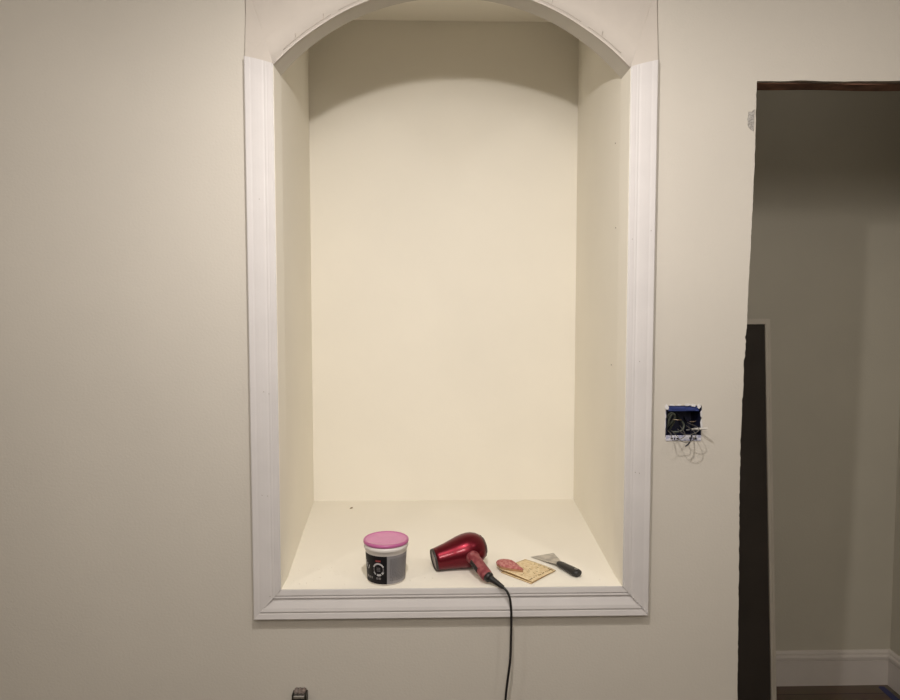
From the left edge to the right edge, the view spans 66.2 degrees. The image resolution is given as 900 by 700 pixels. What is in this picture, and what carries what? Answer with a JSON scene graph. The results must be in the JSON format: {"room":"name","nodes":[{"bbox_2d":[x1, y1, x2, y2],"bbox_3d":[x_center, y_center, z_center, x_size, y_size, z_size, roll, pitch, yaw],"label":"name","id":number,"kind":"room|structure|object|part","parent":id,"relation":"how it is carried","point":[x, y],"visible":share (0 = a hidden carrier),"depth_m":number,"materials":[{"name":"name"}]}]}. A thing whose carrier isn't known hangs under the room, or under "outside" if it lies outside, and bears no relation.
{"room":"room under renovation","nodes":[
{"label":"room under renovation","id":0,"kind":"room"},
{"bbox_2d":[273,50,313,588],"bbox_3d":[-0.452,-0.247,1.994,0.026,1.686,0.768,0,4,-6],"label":"wall","id":1,"kind":"structure","parent":0,"point":[291,89],"depth_m":1.89,"materials":[{"name":"paint"}]},
{"bbox_2d":[308,20,578,500],"bbox_3d":[-0.020,-0.284,2.398,0.966,1.711,0.025,0,4,-1],"label":"wall","id":2,"kind":"structure","parent":0,"point":[443,154],"depth_m":2.38,"materials":[{"name":"paint"}]},
{"bbox_2d":[0,0,899,699],"bbox_3d":[0.156,0.050,1.693,4.900,2.750,0.065,0,4,-1],"label":"wall","id":3,"kind":"structure","parent":0,"point":[126,552],"depth_m":1.65,"materials":[{"name":"paint"}]},
{"bbox_2d":[244,56,280,618],"bbox_3d":[-0.440,-0.012,1.632,0.066,1.328,0.019,0,4,-1],"label":"trim","id":4,"kind":"structure","parent":3,"relation":"attached to","point":[258,74],"depth_m":1.62,"materials":[{"name":"paint"}]},
{"bbox_2d":[292,687,307,699],"bbox_3d":[-0.366,0.888,1.687,0.036,0.123,0.028,0,4,-1],"label":"wall fitting","id":5,"kind":"object","parent":3,"relation":"attached to","point":[299,693],"visible":1,"depth_m":1.68,"materials":[{"name":"black"}]},
{"bbox_3d":[-0.366,0.841,1.681,0.027,0.007,0.022,0,4,-1],"label":"plate","id":6,"kind":"part","parent":5,"relation":"part of","materials":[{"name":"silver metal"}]},
{"bbox_2d":[254,586,647,619],"bbox_3d":[0.006,0.614,1.681,0.959,0.073,0.022,0,4,-1],"label":"trim","id":7,"kind":"structure","parent":3,"relation":"attached to","point":[404,603],"depth_m":1.68,"materials":[{"name":"paint"}]},
{"bbox_2d":[245,0,657,68],"bbox_3d":[0.007,-0.814,1.597,0.957,0.313,0.018,0,4,-1],"label":"trim","id":8,"kind":"structure","parent":3,"relation":"attached to","point":[630,26],"depth_m":1.61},
{"bbox_2d":[623,60,657,614],"bbox_3d":[0.453,-0.014,1.655,0.064,1.328,0.019,0,4,-1],"label":"trim","id":9,"kind":"structure","parent":3,"relation":"attached to","point":[644,76],"depth_m":1.64,"materials":[{"name":"paint"}]},
{"bbox_2d":[664,404,708,446],"bbox_3d":[0.569,0.179,1.684,0.096,0.100,0.114,0,4,-1],"label":"electrical box","id":10,"kind":"object","parent":3,"relation":"attached to","point":[682,423],"visible":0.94,"depth_m":1.69,"materials":[{"name":"blue"}]},
{"bbox_2d":[747,109,754,130],"bbox_3d":[0.714,-0.545,1.639,0.016,0.051,0.004,0,4,-1],"label":"tape","id":11,"kind":"object","parent":3,"relation":"attached to","point":[750,119],"visible":1,"depth_m":1.64,"materials":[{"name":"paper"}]},
{"bbox_2d":[757,83,899,90],"bbox_3d":[1.116,-0.638,1.679,0.780,0.002,0.049,0,4,-1],"label":"beam","id":12,"kind":"structure","parent":3,"relation":"attached to","point":[760,86],"depth_m":1.67,"materials":[{"name":"brown wood"}]},
{"bbox_2d":[281,499,621,589],"bbox_3d":[-0.011,0.562,2.055,0.916,0.019,0.762,0,4,-1],"label":"niche shelf","id":13,"kind":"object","parent":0,"point":[331,548],"depth_m":2.00,"materials":[{"name":"paint"}]},
{"bbox_2d":[363,531,408,584],"bbox_3d":[-0.160,0.521,1.726,0.113,0.104,0.113,0,4,-1],"label":"tub","id":14,"kind":"object","parent":13,"relation":"on","point":[386,551],"visible":1,"depth_m":1.69,"materials":[{"name":"white plastic"}]},
{"bbox_2d":[366,559,383,579],"bbox_3d":[-0.187,0.535,1.691,0.059,0.049,0.010,3,4,36],"label":"print","id":15,"kind":"object","parent":14,"relation":"attached to","point":[375,567],"depth_m":1.68,"materials":[{"name":"grey"}]},
{"bbox_3d":[-0.160,0.473,1.724,0.113,0.008,0.113,0,4,-1],"label":"lid","id":16,"kind":"part","parent":14,"relation":"part of","materials":[{"name":"pink plastic"}]},
{"bbox_2d":[390,556,405,580],"bbox_3d":[-0.126,0.535,1.696,0.011,0.053,0.054,3,5,42],"label":"print","id":17,"kind":"object","parent":14,"relation":"attached to","point":[397,563],"depth_m":1.69,"materials":[{"name":"grey"}]},
{"bbox_2d":[430,532,512,699],"bbox_3d":[0.135,0.962,1.619,0.151,0.941,0.556,-2,4,-28],"label":"hair dryer","id":18,"kind":"object","parent":13,"relation":"on","point":[468,549],"visible":1,"depth_m":1.76,"materials":[{"name":"red plastic"}]},
{"bbox_2d":[431,551,435,567],"bbox_3d":[-0.040,0.541,1.783,0.009,0.048,0.049,-1,4,-17],"label":"grille","id":19,"kind":"object","parent":18,"relation":"attached to","point":[433,553],"depth_m":1.79,"materials":[{"name":"grey plastic"}]},
{"bbox_2d":[470,560,477,571],"bbox_3d":[0.060,0.541,1.729,0.006,0.021,0.038,-2,4,-25],"label":"switch","id":20,"kind":"object","parent":18,"relation":"attached to","point":[474,563],"depth_m":1.73,"materials":[{"name":"black plastic"}]},
{"bbox_3d":[0.072,0.539,1.740,0.034,0.055,0.109,-2,4,-26],"label":"handle","id":21,"kind":"part","parent":18,"relation":"part of","materials":[{"name":"plastic"}]},
{"bbox_3d":[0.232,1.006,1.556,0.035,0.860,0.348,-2,4,-33],"label":"cord","id":22,"kind":"part","parent":18,"relation":"part of","materials":[{"name":"black plastic"}]},
{"bbox_2d":[500,559,555,583],"bbox_3d":[0.201,0.566,1.774,0.107,0.009,0.119,3,5,43],"label":"sheet","id":23,"kind":"object","parent":13,"relation":"on","point":[532,572],"visible":0.94,"depth_m":1.76,"materials":[{"name":"brown"}]},
{"bbox_2d":[496,559,522,571],"bbox_3d":[0.149,0.555,1.779,0.051,0.014,0.077,-1,4,-20],"label":"pad","id":24,"kind":"object","parent":23,"relation":"on","point":[507,564],"visible":1,"depth_m":1.77,"materials":[{"name":"pink plastic"}]},
{"bbox_2d":[532,553,581,576],"bbox_3d":[0.289,0.558,1.813,0.074,0.020,0.176,-2,4,-25],"label":"knife","id":25,"kind":"object","parent":13,"relation":"on","point":[552,558],"visible":1,"depth_m":1.79,"materials":[{"name":"metal"}]},
{"bbox_3d":[0.272,0.560,1.851,0.074,0.009,0.093,-2,4,-25],"label":"blade","id":26,"kind":"part","parent":25,"relation":"part of","materials":[{"name":"metal"}]},
{"bbox_3d":[0.304,0.561,1.771,0.028,0.019,0.086,-2,4,-29],"label":"handle","id":27,"kind":"part","parent":25,"relation":"part of","materials":[{"name":"black plastic"}]},
{"bbox_2d":[354,0,548,21],"bbox_3d":[-0.011,-1.104,1.993,0.966,0.025,0.683,0,4,-1],"label":"ceiling","id":28,"kind":"structure","parent":0,"point":[418,10],"depth_m":2.27,"materials":[{"name":"paint"}]},
{"bbox_2d":[573,40,630,585],"bbox_3d":[0.439,-0.248,2.016,0.026,1.686,0.766,0,4,2],"label":"wall","id":29,"kind":"structure","parent":0,"point":[603,96],"depth_m":1.94,"materials":[{"name":"paint"}]},
{"bbox_2d":[747,90,899,649],"bbox_3d":[1.175,-0.016,2.770,1.432,2.750,0.100,0,4,-1],"label":"wall","id":30,"kind":"structure","parent":0,"point":[824,267],"depth_m":2.73,"materials":[{"name":"paint"}]},
{"bbox_2d":[776,649,889,685],"bbox_3d":[1.176,1.290,2.790,1.232,0.141,0.020,0,4,-1],"label":"baseboard","id":31,"kind":"structure","parent":30,"relation":"attached to","point":[855,666],"depth_m":2.79,"materials":[{"name":"paint"}]},
{"bbox_2d":[776,685,899,699],"bbox_3d":[0.180,1.522,0.799,5.100,0.080,5.100,0,4,-1],"label":"floor","id":32,"kind":"structure","parent":0,"point":[844,692],"depth_m":2.75,"materials":[{"name":"brown wood"}]},
{"bbox_2d":[737,319,776,699],"bbox_3d":[1.004,0.626,2.620,0.442,1.486,0.163,0,4,-1],"label":"framed panel","id":33,"kind":"object","parent":32,"relation":"on","point":[756,675],"visible":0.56,"depth_m":2.62,"materials":[{"name":"paint"}]},
{"bbox_2d":[879,686,899,699],"bbox_3d":[1.749,1.387,2.348,0.032,0.001,0.888,0,4,-1],"label":"tape","id":34,"kind":"object","parent":32,"relation":"on","point":[887,692],"visible":1,"depth_m":2.74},
{"bbox_2d":[890,412,899,655],"bbox_3d":[1.854,0.016,2.253,0.100,2.750,0.970,0,4,-1],"label":"wall","id":35,"kind":"structure","parent":0,"point":[895,613],"depth_m":2.77,"materials":[{"name":"paint"}]},
{"bbox_2d":[887,649,899,694],"bbox_3d":[1.794,1.318,2.331,0.020,0.141,0.970,0,4,-1],"label":"baseboard","id":36,"kind":"structure","parent":35,"relation":"attached to","point":[893,681],"depth_m":2.77,"materials":[{"name":"paint"}]}
]}

